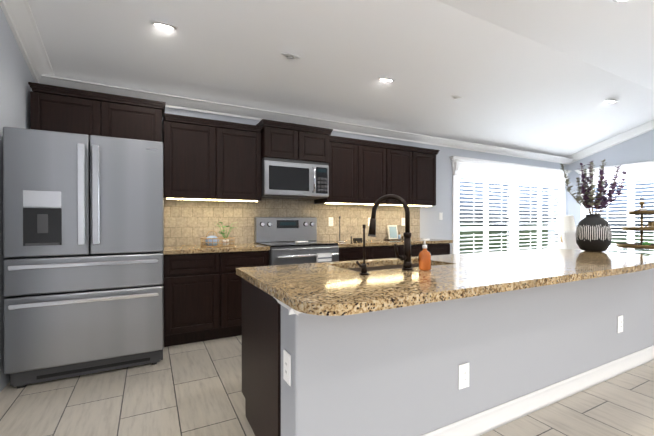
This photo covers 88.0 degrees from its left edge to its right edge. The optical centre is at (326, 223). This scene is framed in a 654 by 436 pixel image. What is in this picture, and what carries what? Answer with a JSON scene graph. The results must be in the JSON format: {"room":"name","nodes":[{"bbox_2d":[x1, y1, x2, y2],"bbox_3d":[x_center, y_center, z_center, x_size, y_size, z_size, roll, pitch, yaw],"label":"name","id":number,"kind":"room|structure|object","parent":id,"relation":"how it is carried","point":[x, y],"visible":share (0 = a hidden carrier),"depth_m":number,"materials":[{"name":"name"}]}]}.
{"room":"kitchen","nodes":[
{"label":"kitchen","id":0,"kind":"room"},
{"bbox_2d":[0,335,653,435],"bbox_3d":[2.800,1.219,2.332,9.190,0.100,6.840,0,0,-28],"label":"floor","id":1,"kind":"structure","parent":0,"point":[192,389],"depth_m":2.19,"materials":[{"name":"tile"}]},
{"bbox_2d":[3,127,163,388],"bbox_3d":[-1.972,0.251,2.921,0.985,1.830,1.008,0,0,-28],"label":"refrigerator","id":2,"kind":"object","parent":1,"relation":"on","point":[83,248],"visible":1,"depth_m":2.49,"materials":[{"name":"grey metal"}]},
{"bbox_2d":[163,254,226,346],"bbox_3d":[-1.387,0.723,3.499,0.566,0.880,0.608,0,0,-28],"label":"base cabinet","id":3,"kind":"object","parent":1,"relation":"on","point":[202,293],"depth_m":3.23,"materials":[{"name":"wood"}]},
{"bbox_2d":[163,243,269,253],"bbox_3d":[-1.188,0.262,3.588,1.008,0.040,0.632,0,0,-28],"label":"countertop","id":4,"kind":"structure","parent":3,"relation":"on","point":[235,249],"depth_m":3.35,"materials":[{"name":"beige stone"}]},
{"bbox_2d":[200,222,236,246],"bbox_3d":[-1.149,0.112,3.615,0.383,0.259,0.258,0,0,-28],"label":"basket","id":5,"kind":"object","parent":4,"relation":"on","point":[211,241],"visible":1,"depth_m":3.54,"materials":[{"name":"beige wicker"}]},
{"bbox_2d":[227,250,268,336],"bbox_3d":[-0.998,0.722,3.704,0.568,0.880,0.608,0,0,-28],"label":"base cabinet","id":6,"kind":"object","parent":1,"relation":"on","point":[245,258],"depth_m":3.42,"materials":[{"name":"wood"}]},
{"bbox_2d":[254,217,338,265],"bbox_3d":[-0.352,0.533,3.961,0.809,1.215,0.726,0,0,-28],"label":"range","id":7,"kind":"object","parent":1,"relation":"on","point":[289,240],"visible":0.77,"depth_m":4.04,"materials":[{"name":"grey metal"}]},
{"bbox_2d":[338,246,374,260],"bbox_3d":[0.209,0.718,4.338,0.525,0.880,0.608,0,0,-28],"label":"base cabinet","id":8,"kind":"object","parent":1,"relation":"on","point":[346,253],"depth_m":4.06,"materials":[{"name":"wood"}]},
{"bbox_2d":[332,238,452,245],"bbox_3d":[0.810,0.257,4.638,1.871,0.040,0.632,0,0,-28],"label":"countertop","id":9,"kind":"structure","parent":8,"relation":"on","point":[414,241],"depth_m":4.45,"materials":[{"name":"beige stone"}]},
{"bbox_2d":[334,216,344,241],"bbox_3d":[0.163,0.072,4.329,0.140,0.330,0.140,0,0,-28],"label":"towel holder","id":10,"kind":"object","parent":9,"relation":"on","point":[339,231],"visible":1,"depth_m":4.32,"materials":[{"name":"silver metal"}]},
{"bbox_2d":[353,238,361,241],"bbox_3d":[0.403,0.214,4.473,0.110,0.045,0.070,0,0,-28],"label":"box","id":11,"kind":"object","parent":9,"relation":"on","point":[357,239],"depth_m":4.44,"materials":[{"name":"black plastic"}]},
{"bbox_2d":[387,225,397,238],"bbox_3d":[0.973,0.131,5.002,0.170,0.210,0.052,0,0,-28],"label":"framed picture","id":12,"kind":"object","parent":9,"relation":"on","point":[392,232],"visible":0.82,"depth_m":4.99,"materials":[{"name":"white wood"}]},
{"bbox_2d":[383,232,403,240],"bbox_3d":[0.956,0.180,4.792,0.354,0.110,0.140,0,0,-28],"label":"tray","id":13,"kind":"object","parent":9,"relation":"on","point":[400,237],"visible":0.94,"depth_m":4.78,"materials":[{"name":"brown wood"}]},
{"bbox_2d":[375,246,402,258],"bbox_3d":[0.590,0.717,4.539,0.591,0.880,0.608,0,0,-28],"label":"base cabinet","id":14,"kind":"object","parent":1,"relation":"on","point":[381,252],"depth_m":4.28,"materials":[{"name":"wood"}]},
{"bbox_2d":[403,246,430,256],"bbox_3d":[0.999,0.716,4.754,0.591,0.880,0.608,0,0,-28],"label":"base cabinet","id":15,"kind":"object","parent":1,"relation":"on","point":[415,250],"depth_m":4.51,"materials":[{"name":"wood"}]},
{"bbox_2d":[431,242,450,255],"bbox_3d":[1.379,0.715,4.953,0.524,0.880,0.608,0,0,-28],"label":"base cabinet","id":16,"kind":"object","parent":1,"relation":"on","point":[437,248],"depth_m":4.72,"materials":[{"name":"wood"}]},
{"bbox_2d":[236,248,653,435],"bbox_3d":[1.216,0.724,2.440,3.451,0.890,1.130,0,0,-28],"label":"kitchen island","id":17,"kind":"object","parent":1,"relation":"on","point":[339,288],"depth_m":1.79,"materials":[{"name":"stone"}]},
{"bbox_2d":[356,194,412,274],"bbox_3d":[0.290,0.050,2.020,0.430,0.459,0.257,0,0,-28],"label":"faucet","id":18,"kind":"object","parent":17,"relation":"on","point":[406,256],"visible":1,"depth_m":2.03,"materials":[{"name":"brown metal"}]},
{"bbox_2d":[419,239,430,269],"bbox_3d":[0.591,0.186,2.047,0.072,0.187,0.072,0,0,-28],"label":"soap bottle","id":19,"kind":"object","parent":17,"relation":"on","point":[424,259],"visible":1,"depth_m":2.02,"materials":[{"name":"orange plastic"}]},
{"bbox_2d":[560,160,628,251],"bbox_3d":[2.628,-0.180,3.333,0.462,0.906,0.413,0,0,-28],"label":"vase","id":20,"kind":"object","parent":17,"relation":"on","point":[593,233],"visible":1,"depth_m":3.26,"materials":[{"name":"black ceramic"}]},
{"bbox_2d":[281,268,653,435],"bbox_3d":[1.317,0.746,2.237,3.361,0.848,0.187,0,0,-28],"label":"wall","id":21,"kind":"structure","parent":1,"relation":"on","point":[391,372],"depth_m":1.77,"materials":[{"name":"grey paint"}]},
{"bbox_2d":[283,350,290,386],"bbox_3d":[-0.171,0.615,1.443,0.008,0.130,0.080,0,0,-28],"label":"outlet","id":22,"kind":"object","parent":21,"relation":"attached to","point":[286,366],"visible":0.98,"depth_m":1.43,"materials":[{"name":"white plastic"}]},
{"bbox_2d":[273,297,653,435],"bbox_3d":[1.317,0.746,2.221,3.407,0.848,0.217,0,0,-28],"label":"baseboard","id":23,"kind":"structure","parent":21,"relation":"attached to","point":[484,422],"depth_m":2.12,"materials":[{"name":"white wood"}]},
{"bbox_2d":[459,363,468,389],"bbox_3d":[0.738,0.822,1.822,0.080,0.130,0.008,0,0,-28],"label":"outlet","id":24,"kind":"object","parent":21,"relation":"attached to","point":[463,375],"visible":1,"depth_m":1.82,"materials":[{"name":"white plastic"}]},
{"bbox_2d":[617,315,622,332],"bbox_3d":[2.285,0.784,2.635,0.080,0.130,0.008,0,0,-28],"label":"outlet","id":25,"kind":"object","parent":21,"relation":"attached to","point":[620,325],"visible":0.98,"depth_m":2.63,"materials":[{"name":"white plastic"}]},
{"bbox_2d":[548,215,575,248],"bbox_3d":[4.484,0.500,6.377,0.540,1.295,0.540,0,0,-28],"label":"table lamp","id":26,"kind":"object","parent":1,"relation":"on","point":[565,223],"visible":0.29,"depth_m":6.26,"materials":[{"name":"white"}]},
{"bbox_2d":[562,231,580,249],"bbox_3d":[4.340,0.643,5.643,0.490,1.016,0.564,0,0,-28],"label":"chair","id":27,"kind":"object","parent":1,"relation":"on","point":[569,239],"visible":0.17,"depth_m":5.75,"materials":[{"name":"white"}]},
{"bbox_2d":[605,248,653,254],"bbox_3d":[4.443,0.782,4.685,2.450,0.750,1.160,0,0,-28],"label":"dining table","id":28,"kind":"object","parent":1,"relation":"on","point":[637,251],"visible":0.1,"depth_m":5.06,"materials":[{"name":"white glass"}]},
{"bbox_2d":[616,197,653,248],"bbox_3d":[3.486,-0.013,3.748,0.432,0.567,0.432,0,0,-28],"label":"tiered tray","id":29,"kind":"object","parent":28,"relation":"on","point":[642,211],"visible":1,"depth_m":3.70,"materials":[{"name":"brown wood"}]},
{"bbox_2d":[0,0,653,391],"bbox_3d":[2.800,-0.449,2.323,9.190,3.236,6.840,0,0,-28],"label":"wall","id":30,"kind":"structure","parent":0,"point":[544,76],"depth_m":3.56,"materials":[{"name":"grey paint"}]},
{"bbox_2d":[0,0,55,85],"bbox_3d":[-1.069,-1.588,0.199,0.130,0.696,6.450,0,0,-28],"label":"crown molding","id":31,"kind":"structure","parent":30,"relation":"attached to","point":[18,14],"depth_m":2.71,"materials":[{"name":"white wood"}]},
{"bbox_2d":[28,82,165,141],"bbox_3d":[-2.119,-0.942,3.231,1.030,0.472,0.408,0,0,-28],"label":"upper cabinet","id":32,"kind":"object","parent":30,"relation":"attached to","point":[64,109],"visible":0.62,"depth_m":3.04,"materials":[{"name":"brown wood"}]},
{"bbox_2d":[150,20,177,29],"bbox_3d":[-1.362,-1.656,2.830,0.214,0.069,0.207,0,0,-28],"label":"recessed light","id":33,"kind":"object","parent":30,"relation":"in","point":[163,24],"visible":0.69,"depth_m":2.78,"materials":[{"name":"white"}]},
{"bbox_2d":[162,113,262,201],"bbox_3d":[-1.243,-0.663,3.706,0.991,0.834,0.383,0,0,-28],"label":"upper cabinet","id":34,"kind":"object","parent":30,"relation":"attached to","point":[204,159],"visible":0.98,"depth_m":3.54,"materials":[{"name":"brown wood"}]},
{"bbox_2d":[281,53,299,58],"bbox_3d":[-0.362,-1.659,3.356,0.194,0.064,0.188,0,0,-28],"label":"smoke detector","id":35,"kind":"object","parent":30,"relation":"attached to","point":[290,56],"visible":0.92,"depth_m":3.31,"materials":[{"name":"white plastic"}]},
{"bbox_2d":[164,198,419,245],"bbox_3d":[-0.172,-0.006,4.486,3.700,0.608,0.008,0,0,-28],"label":"tile backsplash","id":36,"kind":"structure","parent":30,"relation":"attached to","point":[189,222],"depth_m":4.16,"materials":[{"name":"tile"}]},
{"bbox_2d":[328,217,332,225],"bbox_3d":[0.054,-0.023,4.594,0.075,0.120,0.008,0,0,-28],"label":"outlet","id":37,"kind":"object","parent":36,"relation":"attached to","point":[330,221],"visible":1,"depth_m":4.59,"materials":[{"name":"white plastic"}]},
{"bbox_2d":[401,218,404,225],"bbox_3d":[1.170,-0.026,5.181,0.075,0.120,0.008,0,0,-28],"label":"outlet","id":38,"kind":"object","parent":36,"relation":"attached to","point":[402,221],"visible":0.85,"depth_m":5.17,"materials":[{"name":"white plastic"}]},
{"bbox_2d":[257,119,332,162],"bbox_3d":[-0.423,-0.936,4.088,0.870,0.402,0.468,0,0,-28],"label":"upper cabinet","id":39,"kind":"object","parent":30,"relation":"attached to","point":[286,140],"visible":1,"depth_m":3.88,"materials":[{"name":"brown wood"}]},
{"bbox_2d":[261,157,328,199],"bbox_3d":[-0.419,-0.521,4.082,0.804,0.422,0.482,0,0,-28],"label":"over-the-range microwave","id":40,"kind":"object","parent":39,"relation":"attached to","point":[291,179],"visible":1,"depth_m":3.90,"materials":[{"name":"grey metal"}]},
{"bbox_2d":[56,77,571,163],"bbox_3d":[1.294,-1.330,5.182,8.950,0.142,0.130,0,0,-28],"label":"crown molding","id":41,"kind":"structure","parent":30,"relation":"attached to","point":[172,101],"depth_m":4.24,"materials":[{"name":"white wood"}]},
{"bbox_2d":[314,139,361,204],"bbox_3d":[0.144,-0.655,4.453,0.524,0.785,0.354,0,0,-28],"label":"upper cabinet","id":42,"kind":"object","parent":30,"relation":"attached to","point":[345,155],"depth_m":4.30,"materials":[{"name":"brown wood"}]},
{"bbox_2d":[358,143,389,205],"bbox_3d":[0.525,-0.656,4.653,0.588,0.785,0.354,0,0,-28],"label":"upper cabinet","id":43,"kind":"object","parent":30,"relation":"attached to","point":[364,172],"depth_m":4.52,"materials":[{"name":"brown wood"}]},
{"bbox_2d":[378,77,394,81],"bbox_3d":[0.682,-1.662,3.905,0.214,0.069,0.207,0,0,-28],"label":"recessed light","id":44,"kind":"object","parent":30,"relation":"in","point":[387,79],"visible":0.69,"depth_m":3.84,"materials":[{"name":"white"}]},
{"bbox_2d":[390,147,417,205],"bbox_3d":[0.933,-0.657,4.868,0.587,0.785,0.354,0,0,-28],"label":"upper cabinet","id":45,"kind":"object","parent":30,"relation":"attached to","point":[403,160],"depth_m":4.75,"materials":[{"name":"brown wood"}]},
{"bbox_2d":[418,151,437,206],"bbox_3d":[1.314,-0.658,5.068,0.524,0.785,0.354,0,0,-28],"label":"upper cabinet","id":46,"kind":"object","parent":30,"relation":"attached to","point":[426,159],"depth_m":4.95,"materials":[{"name":"brown wood"}]},
{"bbox_2d":[449,156,570,253],"bbox_3d":[3.591,0.014,6.484,3.530,2.265,0.215,0,0,-28],"label":"window","id":47,"kind":"structure","parent":30,"relation":"in","point":[459,162],"depth_m":6.40,"materials":[{"name":"white wood"}]},
{"bbox_2d":[457,172,560,253],"bbox_3d":[3.590,0.102,6.486,3.120,1.970,0.095,0,0,-28],"label":"window shutters","id":48,"kind":"object","parent":47,"relation":"attached to","point":[485,228],"visible":0.58,"depth_m":6.34,"materials":[{"name":"white wood"}]},
{"bbox_2d":[572,120,653,162],"bbox_3d":[6.738,-1.610,4.303,0.130,0.696,6.450,0,0,-28],"label":"crown molding","id":49,"kind":"structure","parent":30,"relation":"attached to","point":[648,126],"depth_m":6.54,"materials":[{"name":"white wood"}]},
{"bbox_2d":[575,161,653,220],"bbox_3d":[5.734,-0.230,6.386,0.215,1.775,1.810,0,0,-28],"label":"window","id":50,"kind":"structure","parent":30,"relation":"in","point":[639,167],"depth_m":6.49,"materials":[{"name":"white"}]},
{"bbox_2d":[588,174,653,248],"bbox_3d":[5.736,-0.178,6.388,0.094,1.410,1.400,0,0,-28],"label":"window shutters","id":51,"kind":"object","parent":50,"relation":"attached to","point":[630,201],"visible":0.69,"depth_m":6.39,"materials":[{"name":"white wood"}]},
{"bbox_2d":[611,0,627,2],"bbox_3d":[2.547,-1.941,2.871,0.214,0.014,0.214,0,0,-28],"label":"recessed light","id":52,"kind":"object","parent":30,"relation":"in","point":[616,1],"visible":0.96,"depth_m":2.96,"materials":[{"name":"white"}]},
{"label":"outside","id":53,"kind":"structure","parent":0,"visible":0},
{"bbox_2d":[459,178,547,253],"bbox_3d":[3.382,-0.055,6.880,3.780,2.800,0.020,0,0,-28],"label":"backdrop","id":54,"kind":"structure","parent":53,"point":[493,236],"depth_m":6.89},
{"bbox_2d":[593,180,653,245],"bbox_3d":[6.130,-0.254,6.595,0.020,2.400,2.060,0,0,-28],"label":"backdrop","id":55,"kind":"structure","parent":53,"point":[636,232],"depth_m":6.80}
]}

